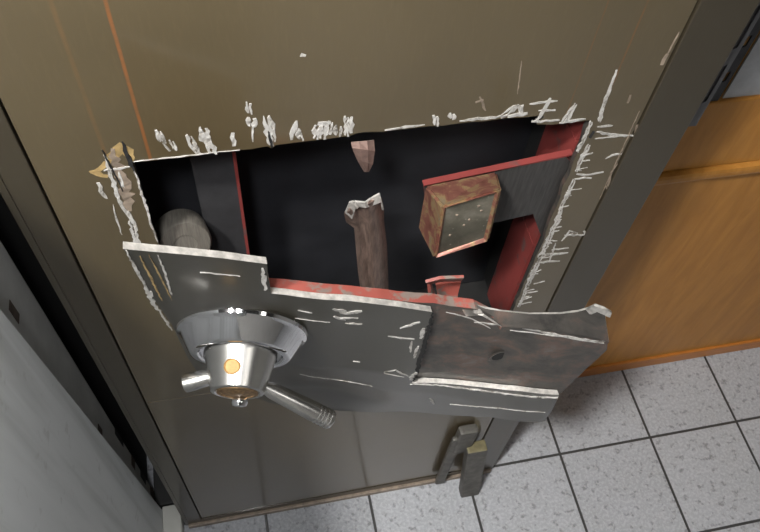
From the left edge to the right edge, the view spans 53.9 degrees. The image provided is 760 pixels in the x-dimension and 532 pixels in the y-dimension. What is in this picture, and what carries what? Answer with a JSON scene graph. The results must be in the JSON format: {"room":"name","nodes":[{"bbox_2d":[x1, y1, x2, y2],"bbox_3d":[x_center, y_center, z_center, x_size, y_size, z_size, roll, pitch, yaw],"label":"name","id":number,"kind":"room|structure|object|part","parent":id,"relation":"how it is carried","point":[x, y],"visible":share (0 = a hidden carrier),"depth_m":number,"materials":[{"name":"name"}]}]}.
{"room":"office","nodes":[
{"label":"office","id":0,"kind":"room"},
{"bbox_2d":[147,347,759,531],"bbox_3d":[0.487,1.198,1.105,4.400,0.100,3.950,-8,57,-10],"label":"floor","id":1,"kind":"structure","parent":0,"point":[674,446],"depth_m":1.56,"materials":[{"name":"grey tile"}]},
{"bbox_2d":[0,194,183,531],"bbox_3d":[-0.530,0.549,0.706,0.554,1.150,1.900,-8,57,-10],"label":"wall","id":2,"kind":"structure","parent":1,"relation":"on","point":[71,460],"depth_m":0.85,"materials":[{"name":"white paint"}]},
{"bbox_3d":[-0.705,-0.031,1.081,0.488,1.150,0.477,-8,57,-10],"label":"frame","id":3,"kind":"part","parent":2,"relation":"part of","materials":[{"name":"grey metal"}]},
{"bbox_3d":[-0.249,0.729,0.607,0.016,1.150,1.385,-8,57,-10],"label":"panel","id":4,"kind":"part","parent":2,"relation":"part of","materials":[{"name":"white paint"}]},
{"bbox_2d":[0,0,759,528],"bbox_3d":[-0.064,-0.090,1.008,0.619,1.420,0.716,-8,57,-10],"label":"safe","id":5,"kind":"object","parent":1,"relation":"on","point":[308,252],"visible":1,"depth_m":0.71,"materials":[{"name":"brown metal"}]},
{"bbox_3d":[-0.168,0.106,0.696,0.032,0.022,0.018,-8,57,-10],"label":"handle arm","id":6,"kind":"part","parent":5,"relation":"part of","materials":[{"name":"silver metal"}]},
{"bbox_3d":[-0.078,0.132,0.717,0.075,0.053,0.020,13,56,5],"label":"handle arm","id":7,"kind":"part","parent":5,"relation":"part of","materials":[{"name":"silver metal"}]},
{"bbox_3d":[-0.076,0.242,1.277,0.528,0.541,0.128,-8,57,-10],"label":"door","id":8,"kind":"part","parent":5,"relation":"part of","materials":[{"name":"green metal"}]},
{"bbox_3d":[-0.072,0.453,1.493,0.609,0.013,0.026,-8,57,-10],"label":"sill","id":9,"kind":"part","parent":5,"relation":"part of","materials":[{"name":"beige metal"}]},
{"bbox_3d":[-0.028,-0.126,0.720,0.537,0.794,0.120,-8,57,-10],"label":"door","id":10,"kind":"part","parent":5,"relation":"part of","materials":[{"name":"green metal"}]},
{"bbox_3d":[0.060,0.082,0.815,0.337,0.337,0.081,1,56,-4],"label":"backing plate","id":11,"kind":"part","parent":5,"relation":"part of","materials":[{"name":"metal"}]},
{"bbox_3d":[0.121,-0.063,0.782,0.168,0.136,0.004,-8,57,-10],"label":"lock support plate","id":12,"kind":"part","parent":5,"relation":"part of","materials":[{"name":"grey metal"}]},
{"bbox_2d":[577,31,759,377],"bbox_3d":[0.751,-0.190,1.486,1.090,0.846,0.413,-8,57,-10],"label":"desk","id":13,"kind":"object","parent":1,"relation":"on","point":[683,282],"visible":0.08,"depth_m":1.31,"materials":[{"name":"orange wood"}]},
{"bbox_3d":[0.784,-0.007,1.436,1.070,0.650,0.020,-8,57,-10],"label":"panel","id":14,"kind":"part","parent":13,"relation":"part of","materials":[{"name":"orange wood"}]},
{"bbox_3d":[0.808,-0.189,1.154,1.090,0.021,0.033,-8,57,-10],"label":"moulding","id":15,"kind":"part","parent":13,"relation":"part of","materials":[{"name":"orange wood"}]},
{"bbox_2d":[688,2,759,126],"bbox_3d":[0.825,-0.489,0.581,1.066,1.111,0.175,-8,57,-10],"label":"shelving rack","id":16,"kind":"object","parent":13,"relation":"attached to","point":[746,82],"visible":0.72,"depth_m":0.91,"materials":[{"name":"metal"}]},
{"bbox_3d":[0.905,-0.552,0.629,0.877,1.111,0.002,-8,57,-10],"label":"panel","id":17,"kind":"part","parent":16,"relation":"part of","materials":[{"name":"grey metal"}]}
]}

